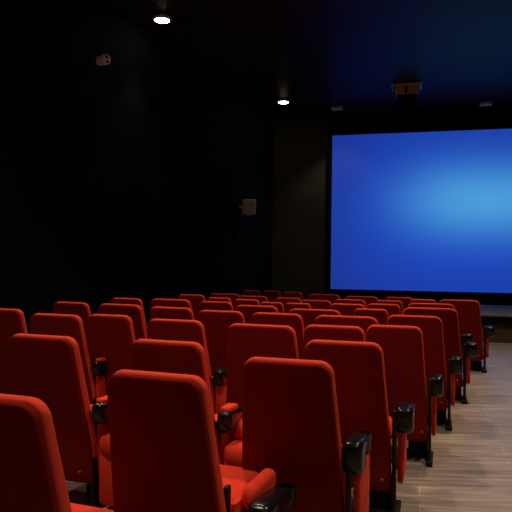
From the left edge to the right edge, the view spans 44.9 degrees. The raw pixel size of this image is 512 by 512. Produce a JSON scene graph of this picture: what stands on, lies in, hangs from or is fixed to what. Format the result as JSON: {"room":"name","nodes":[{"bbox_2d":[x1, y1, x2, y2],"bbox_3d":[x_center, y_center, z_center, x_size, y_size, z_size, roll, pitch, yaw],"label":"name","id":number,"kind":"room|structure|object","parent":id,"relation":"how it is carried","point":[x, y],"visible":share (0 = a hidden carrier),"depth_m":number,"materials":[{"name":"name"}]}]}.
{"room":"auditorium","nodes":[
{"label":"auditorium","id":0,"kind":"room"},
{"bbox_2d":[0,0,273,333],"bbox_3d":[-3.957,-1.371,6.364,0.200,5.660,24.608,0,-1,21],"label":"wall","id":1,"kind":"structure","parent":0,"point":[130,176],"depth_m":10.31,"materials":[{"name":"black fabric"}]},
{"bbox_2d":[91,54,110,65],"bbox_3d":[-2.410,-3.053,9.641,0.234,0.160,0.225,0,-1,35],"label":"security camera","id":2,"kind":"object","parent":1,"relation":"attached to","point":[104,59],"visible":1,"depth_m":9.61,"materials":[{"name":"white plastic"}]},
{"bbox_2d":[239,199,255,215],"bbox_3d":[-0.221,-1.190,15.240,0.425,0.392,0.248,1,-1,-4],"label":"wall speaker","id":3,"kind":"object","parent":1,"relation":"attached to","point":[248,206],"visible":1,"depth_m":15.12,"materials":[{"name":"grey plastic"}]},
{"bbox_2d":[243,200,254,212],"bbox_3d":[-0.165,-1.208,15.130,0.300,0.330,0.020,1,-1,-4],"label":"grille","id":4,"kind":"object","parent":3,"relation":"attached to","point":[248,205],"depth_m":15.12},
{"bbox_2d":[65,342,511,511],"bbox_3d":[1.190,1.625,5.781,17.151,0.200,24.244,1,-1,6],"label":"floor","id":5,"kind":"structure","parent":0,"point":[471,470],"depth_m":4.60,"materials":[{"name":"brown wood"}]},
{"bbox_2d":[0,308,27,393],"bbox_3d":[-2.148,0.975,5.812,0.597,1.000,0.707,0,-1,20],"label":"chair","id":6,"kind":"object","parent":5,"relation":"on","point":[12,321],"visible":0.12,"depth_m":5.52,"materials":[{"name":"red fabric"}]},
{"bbox_2d":[0,308,27,333],"bbox_3d":[-2.247,0.820,5.613,0.524,0.700,0.195,0,-1,20],"label":"cushion","id":7,"kind":"object","parent":6,"relation":"on","point":[10,323],"depth_m":5.48,"materials":[{"name":"red fabric"}]},
{"bbox_2d":[0,393,113,511],"bbox_3d":[-0.754,0.927,2.204,0.579,0.992,0.707,0,-1,20],"label":"chair","id":8,"kind":"object","parent":5,"relation":"on","point":[32,478],"visible":0.99,"depth_m":1.86,"materials":[{"name":"red fabric"}]},
{"bbox_2d":[0,393,71,511],"bbox_3d":[-0.821,0.773,1.994,0.556,0.694,0.195,0,-1,20],"label":"cushion","id":9,"kind":"object","parent":8,"relation":"on","point":[32,478],"depth_m":1.87,"materials":[{"name":"red fabric"}]},
{"bbox_2d":[70,503,113,511],"bbox_3d":[-0.758,1.086,2.335,0.485,0.153,0.456,0,-1,20],"label":"seat cushion","id":10,"kind":"object","parent":8,"relation":"on","point":[75,507],"depth_m":2.49,"materials":[{"name":"red fabric"}]},
{"bbox_2d":[7,333,112,507],"bbox_3d":[-0.996,0.950,3.713,0.787,1.000,0.707,0,-1,20],"label":"chair","id":11,"kind":"object","parent":5,"relation":"on","point":[47,368],"visible":0.52,"depth_m":3.46,"materials":[{"name":"red fabric"}]},
{"bbox_2d":[13,333,96,458],"bbox_3d":[-1.176,0.794,3.544,0.540,0.700,0.195,0,-1,20],"label":"cushion","id":12,"kind":"object","parent":11,"relation":"on","point":[54,376],"depth_m":3.46,"materials":[{"name":"red fabric"}]},
{"bbox_2d":[30,313,107,403],"bbox_3d":[-1.487,0.974,5.260,0.649,1.000,0.707,0,-1,20],"label":"chair","id":13,"kind":"object","parent":5,"relation":"on","point":[69,325],"visible":0.41,"depth_m":4.97,"materials":[{"name":"red fabric"}]},
{"bbox_2d":[53,302,90,350],"bbox_3d":[-1.868,1.002,6.942,0.597,1.000,0.707,0,-1,20],"label":"chair","id":14,"kind":"object","parent":5,"relation":"on","point":[81,309],"visible":0.18,"depth_m":6.62,"materials":[{"name":"red fabric"}]},
{"bbox_2d":[56,302,90,315],"bbox_3d":[-1.967,0.847,6.743,0.524,0.700,0.195,0,-1,20],"label":"cushion","id":15,"kind":"object","parent":14,"relation":"on","point":[72,308],"depth_m":6.62,"materials":[{"name":"red fabric"}]},
{"bbox_2d":[87,314,135,394],"bbox_3d":[-1.055,0.981,5.279,0.552,1.000,0.707,0,-1,20],"label":"chair","id":16,"kind":"object","parent":5,"relation":"on","point":[111,337],"visible":0.23,"depth_m":5.00,"materials":[{"name":"red fabric"}]},
{"bbox_2d":[92,314,135,342],"bbox_3d":[-1.162,0.825,5.083,0.477,0.700,0.195,0,-1,20],"label":"cushion","id":17,"kind":"object","parent":16,"relation":"on","point":[103,331],"depth_m":4.98,"materials":[{"name":"red fabric"}]},
{"bbox_2d":[98,303,146,339],"bbox_3d":[-1.290,1.006,6.719,0.690,1.000,0.707,0,-1,20],"label":"chair","id":18,"kind":"object","parent":5,"relation":"on","point":[135,312],"visible":0.28,"depth_m":6.39,"materials":[{"name":"red fabric"}]},
{"bbox_2d":[110,298,146,332],"bbox_3d":[-1.499,1.030,8.011,0.597,0.998,0.707,0,-1,20],"label":"chair","id":19,"kind":"object","parent":5,"relation":"on","point":[136,301],"visible":0.11,"depth_m":7.70,"materials":[{"name":"red fabric"}]},
{"bbox_2d":[150,298,191,309],"bbox_3d":[-0.908,1.030,7.778,0.731,1.006,0.707,0,-1,20],"label":"chair","id":20,"kind":"object","parent":5,"relation":"on","point":[185,303],"visible":0.18,"depth_m":7.47,"materials":[{"name":"red fabric"}]},
{"bbox_2d":[149,306,193,319],"bbox_3d":[-0.708,1.008,6.350,0.625,1.000,0.707,0,-1,20],"label":"chair","id":21,"kind":"object","parent":5,"relation":"on","point":[182,313],"visible":0.25,"depth_m":6.04,"materials":[{"name":"red fabric"}]},
{"bbox_2d":[130,339,241,466],"bbox_3d":[-0.294,0.958,3.551,0.711,1.000,0.707,0,-1,19],"label":"chair","id":22,"kind":"object","parent":5,"relation":"on","point":[166,356],"visible":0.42,"depth_m":3.28,"materials":[{"name":"red fabric"}]},
{"bbox_2d":[147,318,226,413],"bbox_3d":[-0.477,0.982,4.909,0.637,1.000,0.707,0,-1,19],"label":"chair","id":23,"kind":"object","parent":5,"relation":"on","point":[157,329],"visible":0.38,"depth_m":4.62,"materials":[{"name":"red fabric"}]},
{"bbox_2d":[177,294,205,319],"bbox_3d":[-0.780,1.049,8.862,0.566,1.017,0.707,0,-1,20],"label":"chair","id":24,"kind":"object","parent":5,"relation":"on","point":[195,300],"visible":0.17,"depth_m":8.55,"materials":[{"name":"red fabric"}]},
{"bbox_2d":[107,369,295,511],"bbox_3d":[-0.196,0.939,2.544,0.650,1.000,0.707,0,-1,20],"label":"chair","id":25,"kind":"object","parent":5,"relation":"on","point":[164,451],"visible":0.99,"depth_m":2.30,"materials":[{"name":"red fabric"}]},
{"bbox_2d":[114,369,226,511],"bbox_3d":[-0.346,0.783,2.364,0.482,0.700,0.195,0,-1,20],"label":"cushion","id":26,"kind":"object","parent":25,"relation":"on","point":[166,458],"depth_m":2.29,"materials":[{"name":"red fabric"}]},
{"bbox_2d":[220,464,258,501],"bbox_3d":[-0.230,1.038,2.687,0.421,0.154,0.456,0,-1,20],"label":"seat cushion","id":27,"kind":"object","parent":25,"relation":"on","point":[238,478],"depth_m":2.71,"materials":[{"name":"red fabric"}]},
{"bbox_2d":[199,301,233,311],"bbox_3d":[-0.349,1.036,7.502,0.554,1.000,0.707,0,-1,19],"label":"chair","id":28,"kind":"object","parent":5,"relation":"on","point":[204,305],"visible":0.17,"depth_m":7.19,"materials":[{"name":"red fabric"}]},
{"bbox_2d":[207,297,231,303],"bbox_3d":[-0.362,1.050,8.363,0.448,1.006,0.707,0,-1,20],"label":"chair","id":29,"kind":"object","parent":5,"relation":"on","point":[222,299],"visible":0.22,"depth_m":8.05,"materials":[{"name":"red fabric"}]},
{"bbox_2d":[197,310,244,375],"bbox_3d":[-0.206,1.007,5.962,0.608,1.000,0.707,0,-1,19],"label":"chair","id":30,"kind":"object","parent":5,"relation":"on","point":[216,323],"visible":0.19,"depth_m":5.70,"materials":[{"name":"red fabric"}]},
{"bbox_2d":[200,310,244,323],"bbox_3d":[-0.306,0.852,5.763,0.540,0.700,0.195,0,-1,19],"label":"cushion","id":31,"kind":"object","parent":30,"relation":"on","point":[205,318],"depth_m":5.65,"materials":[{"name":"red fabric"}]},
{"bbox_2d":[210,293,239,309],"bbox_3d":[-0.356,1.086,9.860,0.686,0.996,0.707,0,-1,20],"label":"chair","id":32,"kind":"object","parent":5,"relation":"on","point":[233,297],"visible":0.12,"depth_m":9.53,"materials":[{"name":"red fabric"}]},
{"bbox_2d":[234,299,259,310],"bbox_3d":[-0.004,1.052,8.074,0.460,1.003,0.707,0,-1,19],"label":"chair","id":33,"kind":"object","parent":5,"relation":"on","point":[237,302],"visible":0.13,"depth_m":7.77,"materials":[{"name":"red fabric"}]},
{"bbox_2d":[236,299,259,304],"bbox_3d":[-0.097,0.896,7.872,0.409,0.702,0.195,0,-1,19],"label":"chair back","id":34,"kind":"object","parent":33,"relation":"on","point":[238,301],"depth_m":7.76,"materials":[{"name":"red fabric"}]},
{"bbox_2d":[243,290,260,295],"bbox_3d":[0.031,1.112,11.165,0.430,1.007,0.707,0,-1,19],"label":"chair","id":35,"kind":"object","parent":5,"relation":"on","point":[246,292],"visible":0.13,"depth_m":10.86,"materials":[{"name":"red fabric"}]},
{"bbox_2d":[238,295,267,303],"bbox_3d":[0.073,1.085,9.361,0.618,0.990,0.707,0,-1,19],"label":"chair","id":36,"kind":"object","parent":5,"relation":"on","point":[260,299],"visible":0.16,"depth_m":9.03,"materials":[{"name":"red fabric"}]},
{"bbox_2d":[235,305,277,323],"bbox_3d":[0.126,1.040,7.040,0.661,0.988,0.707,0,-1,19],"label":"chair","id":37,"kind":"object","parent":5,"relation":"on","point":[248,311],"visible":0.12,"depth_m":6.75,"materials":[{"name":"red fabric"}]},
{"bbox_2d":[237,305,277,312],"bbox_3d":[0.024,0.886,6.842,0.587,0.692,0.195,0,-1,19],"label":"cushion","id":38,"kind":"object","parent":37,"relation":"on","point":[241,308],"depth_m":6.73,"materials":[{"name":"red fabric"}]},
{"bbox_2d":[226,323,298,404],"bbox_3d":[0.157,0.987,4.621,0.678,0.998,0.707,0,-1,19],"label":"chair","id":39,"kind":"object","parent":5,"relation":"on","point":[245,342],"visible":0.32,"depth_m":4.35,"materials":[{"name":"red fabric"}]},
{"bbox_2d":[230,323,298,358],"bbox_3d":[0.054,0.832,4.423,0.603,0.699,0.195,0,-1,19],"label":"cushion","id":40,"kind":"object","parent":39,"relation":"on","point":[243,344],"depth_m":4.32,"materials":[{"name":"red fabric"}]},
{"bbox_2d":[263,290,280,301],"bbox_3d":[0.383,1.111,10.984,0.413,1.013,0.707,0,-1,19],"label":"chair","id":41,"kind":"object","parent":5,"relation":"on","point":[271,296],"visible":0.13,"depth_m":10.68,"materials":[{"name":"red fabric"}]},
{"bbox_2d":[260,302,283,312],"bbox_3d":[0.303,1.063,7.875,0.401,0.982,0.707,0,-1,19],"label":"chair","id":42,"kind":"object","parent":5,"relation":"on","point":[278,305],"visible":0.13,"depth_m":7.55,"materials":[{"name":"red fabric"}]},
{"bbox_2d":[251,312,304,358],"bbox_3d":[0.305,1.011,5.751,0.637,1.000,0.707,0,-1,19],"label":"chair","id":43,"kind":"object","parent":5,"relation":"on","point":[295,321],"visible":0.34,"depth_m":5.43,"materials":[{"name":"red fabric"}]},
{"bbox_2d":[255,312,304,338],"bbox_3d":[0.204,0.855,5.553,0.566,0.700,0.195,0,-1,19],"label":"cushion","id":44,"kind":"object","parent":43,"relation":"on","point":[297,324],"depth_m":5.43,"materials":[{"name":"red fabric"}]},
{"bbox_2d":[275,297,301,312],"bbox_3d":[0.569,1.086,8.982,0.530,0.988,0.707,0,-1,19],"label":"chair","id":45,"kind":"object","parent":5,"relation":"on","point":[283,300],"visible":0.2,"depth_m":8.68,"materials":[{"name":"red fabric"}]},
{"bbox_2d":[283,292,302,301],"bbox_3d":[0.724,1.111,10.623,0.442,1.009,0.707,0,-1,19],"label":"chair","id":46,"kind":"object","parent":5,"relation":"on","point":[286,294],"visible":0.17,"depth_m":10.32,"materials":[{"name":"red fabric"}]},
{"bbox_2d":[285,303,310,312],"bbox_3d":[0.615,1.063,7.724,0.436,0.984,0.707,0,-1,19],"label":"chair","id":47,"kind":"object","parent":5,"relation":"on","point":[289,306],"visible":0.19,"depth_m":7.42,"materials":[{"name":"red fabric"}]},
{"bbox_2d":[242,357,370,511],"bbox_3d":[0.256,0.954,2.962,0.564,1.000,0.707,0,-1,18],"label":"chair","id":48,"kind":"object","parent":5,"relation":"on","point":[291,426],"visible":0.9,"depth_m":2.70,"materials":[{"name":"red fabric"}]},
{"bbox_2d":[290,308,340,330],"bbox_3d":[0.727,1.046,6.671,0.737,0.980,0.707,0,-1,18],"label":"chair","id":49,"kind":"object","parent":5,"relation":"on","point":[309,316],"visible":0.15,"depth_m":6.38,"materials":[{"name":"red fabric"}]},
{"bbox_2d":[290,308,340,314],"bbox_3d":[0.625,0.893,6.472,0.655,0.686,0.195,0,-1,18],"label":"cushion","id":50,"kind":"object","parent":49,"relation":"on","point":[295,311],"depth_m":6.36,"materials":[{"name":"red fabric"}]},
{"bbox_2d":[302,300,331,309],"bbox_3d":[0.950,1.097,8.782,0.559,0.970,0.707,0,-1,19],"label":"chair","id":51,"kind":"object","parent":5,"relation":"on","point":[315,304],"visible":0.14,"depth_m":8.46,"materials":[{"name":"red fabric"}]},
{"bbox_2d":[304,300,331,304],"bbox_3d":[0.853,0.946,8.582,0.497,0.679,0.195,0,-1,19],"label":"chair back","id":52,"kind":"object","parent":51,"relation":"on","point":[312,302],"depth_m":8.47,"materials":[{"name":"red fabric"}]},
{"bbox_2d":[308,294,339,303],"bbox_3d":[1.194,1.113,10.121,0.707,0.999,0.707,0,-1,18],"label":"chair","id":53,"kind":"object","parent":5,"relation":"on","point":[330,297],"visible":0.12,"depth_m":9.81,"materials":[{"name":"red fabric"}]},
{"bbox_2d":[308,294,339,298],"bbox_3d":[1.094,0.957,9.922,0.628,0.699,0.195,0,-1,18],"label":"cushion","id":54,"kind":"object","parent":53,"relation":"on","point":[312,296],"depth_m":9.81,"materials":[{"name":"red fabric"}]},
{"bbox_2d":[303,324,365,358],"bbox_3d":[0.660,0.993,4.614,0.578,1.000,0.707,0,-1,18],"label":"chair","id":55,"kind":"object","parent":5,"relation":"on","point":[319,332],"visible":0.2,"depth_m":4.31,"materials":[{"name":"red fabric"}]},
{"bbox_2d":[306,324,365,341],"bbox_3d":[0.566,0.838,4.413,0.514,0.700,0.195,0,-1,18],"label":"cushion","id":56,"kind":"object","parent":55,"relation":"on","point":[310,336],"depth_m":4.31,"materials":[{"name":"red fabric"}]},
{"bbox_2d":[315,315,378,340],"bbox_3d":[0.887,1.015,5.541,0.737,1.000,0.707,0,-1,18],"label":"chair","id":57,"kind":"object","parent":5,"relation":"on","point":[363,322],"visible":0.15,"depth_m":5.23,"materials":[{"name":"red fabric"}]},
{"bbox_2d":[315,315,378,324],"bbox_3d":[0.785,0.860,5.343,0.655,0.700,0.195,0,-1,18],"label":"cushion","id":58,"kind":"object","parent":57,"relation":"on","point":[317,321],"depth_m":5.24,"materials":[{"name":"red fabric"}]},
{"bbox_2d":[330,303,364,315],"bbox_3d":[1.188,1.063,7.543,0.559,0.994,0.707,0,-1,18],"label":"chair","id":59,"kind":"object","parent":5,"relation":"on","point":[344,309],"visible":0.13,"depth_m":7.24,"materials":[{"name":"red fabric"}]},
{"bbox_2d":[331,303,364,307],"bbox_3d":[1.095,0.909,7.342,0.497,0.696,0.195,0,-1,18],"label":"cushion","id":60,"kind":"object","parent":59,"relation":"on","point":[336,305],"depth_m":7.24,"materials":[{"name":"red fabric"}]},
{"bbox_2d":[334,299,365,307],"bbox_3d":[1.379,1.087,8.623,0.577,0.995,0.707,0,-1,18],"label":"chair","id":61,"kind":"object","parent":5,"relation":"on","point":[345,301],"visible":0.11,"depth_m":8.31,"materials":[{"name":"red fabric"}]},
{"bbox_2d":[304,339,414,511],"bbox_3d":[0.613,0.973,3.668,0.636,1.000,0.707,1,-1,17],"label":"chair","id":62,"kind":"object","parent":5,"relation":"on","point":[358,367],"visible":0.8,"depth_m":3.39,"materials":[{"name":"red fabric"}]},
{"bbox_2d":[305,339,391,462],"bbox_3d":[0.497,0.818,3.473,0.519,0.700,0.195,1,-1,17],"label":"cushion","id":63,"kind":"object","parent":62,"relation":"on","point":[360,380],"depth_m":3.39,"materials":[{"name":"red fabric"}]},
{"bbox_2d":[389,416,391,434],"bbox_3d":[0.595,1.073,3.802,0.453,0.154,0.456,1,-1,17],"label":"seat cushion","id":64,"kind":"object","parent":62,"relation":"on","point":[390,419],"depth_m":3.81,"materials":[{"name":"red fabric"}]},
{"bbox_2d":[345,296,377,307],"bbox_3d":[1.754,1.123,9.871,0.707,0.985,0.707,0,-1,18],"label":"chair","id":65,"kind":"object","parent":5,"relation":"on","point":[368,299],"visible":0.12,"depth_m":9.54,"materials":[{"name":"red fabric"}]},
{"bbox_2d":[347,296,377,299],"bbox_3d":[1.654,0.970,9.671,0.628,0.690,0.195,0,-1,18],"label":"cushion","id":66,"kind":"object","parent":65,"relation":"on","point":[348,297],"depth_m":9.56,"materials":[{"name":"red fabric"}]},
{"bbox_2d":[354,308,387,324],"bbox_3d":[1.292,1.048,6.686,0.472,0.993,0.707,1,-1,17],"label":"chair","id":67,"kind":"object","parent":5,"relation":"on","point":[381,315],"visible":0.16,"depth_m":6.36,"materials":[{"name":"red fabric"}]},
{"bbox_2d":[354,308,387,317],"bbox_3d":[1.206,0.894,6.482,0.419,0.695,0.195,1,-1,17],"label":"cushion","id":68,"kind":"object","parent":67,"relation":"on","point":[375,313],"depth_m":6.37,"materials":[{"name":"red fabric"}]},
{"bbox_2d":[367,303,400,317],"bbox_3d":[1.604,1.068,7.565,0.524,0.998,0.707,1,-1,17],"label":"chair","id":69,"kind":"object","parent":5,"relation":"on","point":[392,309],"visible":0.21,"depth_m":7.24,"materials":[{"name":"red fabric"}]},
{"bbox_2d":[376,300,402,314],"bbox_3d":[1.891,1.096,8.586,0.472,0.991,0.707,1,-1,17],"label":"chair","id":70,"kind":"object","parent":5,"relation":"on","point":[399,303],"visible":0.19,"depth_m":8.26,"materials":[{"name":"red fabric"}]},
{"bbox_2d":[385,297,411,310],"bbox_3d":[2.320,1.128,9.736,0.628,0.987,0.707,1,-1,17],"label":"chair","id":71,"kind":"object","parent":5,"relation":"on","point":[405,301],"visible":0.12,"depth_m":9.42,"materials":[{"name":"red fabric"}]},
{"bbox_2d":[366,325,443,466],"bbox_3d":[1.113,1.001,4.679,0.578,1.000,0.707,1,-1,17],"label":"chair","id":72,"kind":"object","parent":5,"relation":"on","point":[402,347],"visible":0.74,"depth_m":4.41,"materials":[{"name":"red fabric"}]},
{"bbox_2d":[366,325,427,419],"bbox_3d":[1.002,0.846,4.482,0.472,0.700,0.195,1,-1,17],"label":"cushion","id":73,"kind":"object","parent":72,"relation":"on","point":[403,353],"depth_m":4.41,"materials":[{"name":"red fabric"}]},
{"bbox_2d":[303,299,511,342],"bbox_3d":[5.017,1.478,14.240,11.453,0.550,4.140,1,-1,14],"label":"stage","id":74,"kind":"object","parent":5,"relation":"on","point":[499,317],"visible":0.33,"depth_m":12.22,"materials":[{"name":"carpet"}]},
{"bbox_2d":[410,299,435,303],"bbox_3d":[2.381,1.099,8.726,0.472,1.005,0.707,1,-1,17],"label":"chair","id":75,"kind":"object","parent":5,"relation":"on","point":[412,300],"visible":0.12,"depth_m":8.42,"materials":[{"name":"red fabric"}]},
{"bbox_2d":[387,315,462,430],"bbox_3d":[1.527,1.028,5.696,0.694,1.000,0.707,1,-1,17],"label":"chair","id":76,"kind":"object","parent":5,"relation":"on","point":[431,327],"visible":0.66,"depth_m":5.41,"materials":[{"name":"red fabric"}]},
{"bbox_2d":[387,315,446,388],"bbox_3d":[1.406,0.872,5.502,0.566,0.700,0.195,1,-1,17],"label":"cushion","id":77,"kind":"object","parent":76,"relation":"on","point":[432,330],"depth_m":5.40,"materials":[{"name":"red fabric"}]},
{"bbox_2d":[407,303,472,386],"bbox_3d":[2.278,1.082,7.792,0.828,1.000,0.707,1,-1,17],"label":"chair","id":78,"kind":"object","parent":5,"relation":"on","point":[464,337],"visible":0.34,"depth_m":7.49,"materials":[{"name":"red fabric"}]},
{"bbox_2d":[407,303,454,308],"bbox_3d":[2.146,0.926,7.602,0.675,0.700,0.195,1,-1,17],"label":"cushion","id":79,"kind":"object","parent":78,"relation":"on","point":[427,305],"depth_m":7.49,"materials":[{"name":"red fabric"}]},
{"bbox_2d":[403,307,477,403],"bbox_3d":[1.988,1.055,6.802,0.822,1.004,0.707,1,-1,17],"label":"chair","id":80,"kind":"object","parent":5,"relation":"on","point":[449,317],"visible":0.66,"depth_m":6.50,"materials":[{"name":"red fabric"}]},
{"bbox_2d":[403,307,462,371],"bbox_3d":[1.856,0.899,6.612,0.671,0.703,0.195,1,-1,17],"label":"cushion","id":81,"kind":"object","parent":80,"relation":"on","point":[449,317],"depth_m":6.49,"materials":[{"name":"red fabric"}]},
{"bbox_2d":[439,299,493,372],"bbox_3d":[2.955,1.113,8.832,0.802,1.000,0.707,1,-1,17],"label":"chair","id":82,"kind":"object","parent":5,"relation":"on","point":[469,316],"visible":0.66,"depth_m":8.54,"materials":[{"name":"red fabric"}]},
{"bbox_2d":[439,299,482,345],"bbox_3d":[2.825,0.957,8.642,0.654,0.700,0.195,1,-1,17],"label":"cushion","id":83,"kind":"object","parent":82,"relation":"on","point":[469,316],"depth_m":8.54,"materials":[{"name":"red fabric"}]},
{"bbox_2d":[271,116,327,298],"bbox_3d":[5.529,-1.026,16.421,10.800,5.660,0.200,1,-1,14],"label":"wall","id":84,"kind":"structure","parent":0,"point":[300,154],"depth_m":17.43,"materials":[{"name":"grey paint"}]},
{"bbox_2d":[326,106,511,304],"bbox_3d":[5.527,-1.305,16.201,7.330,5.108,0.200,1,-1,15],"label":"screen","id":85,"kind":"object","parent":84,"relation":"attached to","point":[419,202],"visible":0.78,"depth_m":16.43,"materials":[{"name":"blue fabric"}]},
{"bbox_2d":[104,0,511,118],"bbox_3d":[1.277,-4.233,5.899,17.151,0.200,24.244,1,-1,6],"label":"ceiling","id":86,"kind":"structure","parent":0,"point":[349,54],"depth_m":11.92,"materials":[{"name":"black paint"}]},
{"bbox_2d":[152,15,171,23],"bbox_3d":[-1.619,-4.060,10.684,0.330,0.036,0.330,1,-1,0],"label":"recessed light","id":87,"kind":"object","parent":86,"relation":"in","point":[160,19],"visible":1,"depth_m":10.63,"materials":[{"name":"white glass"}]},
{"bbox_2d":[277,100,289,103],"bbox_3d":[0.699,-3.922,15.832,0.330,0.036,0.330,1,-1,0],"label":"recessed light","id":88,"kind":"object","parent":86,"relation":"in","point":[279,101],"visible":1,"depth_m":15.78,"materials":[{"name":"white glass"}]},
{"bbox_2d":[332,106,342,110],"bbox_3d":[2.127,-3.867,16.227,0.290,0.088,0.130,1,-1,15],"label":"ceiling spotlight","id":89,"kind":"object","parent":86,"relation":"attached to","point":[334,108],"visible":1,"depth_m":16.18,"materials":[{"name":"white metal"}]},
{"bbox_2d":[391,82,421,108],"bbox_3d":[3.476,-3.694,14.328,0.680,0.469,0.500,1,-1,15],"label":"projector","id":90,"kind":"object","parent":86,"relation":"attached to","point":[407,94],"depth_m":14.18,"materials":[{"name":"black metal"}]},
{"bbox_2d":[480,101,491,105],"bbox_3d":[5.777,-3.826,15.577,0.290,0.088,0.130,1,-1,15],"label":"ceiling spotlight","id":91,"kind":"object","parent":86,"relation":"attached to","point":[488,103],"visible":1,"depth_m":15.53,"materials":[{"name":"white metal"}]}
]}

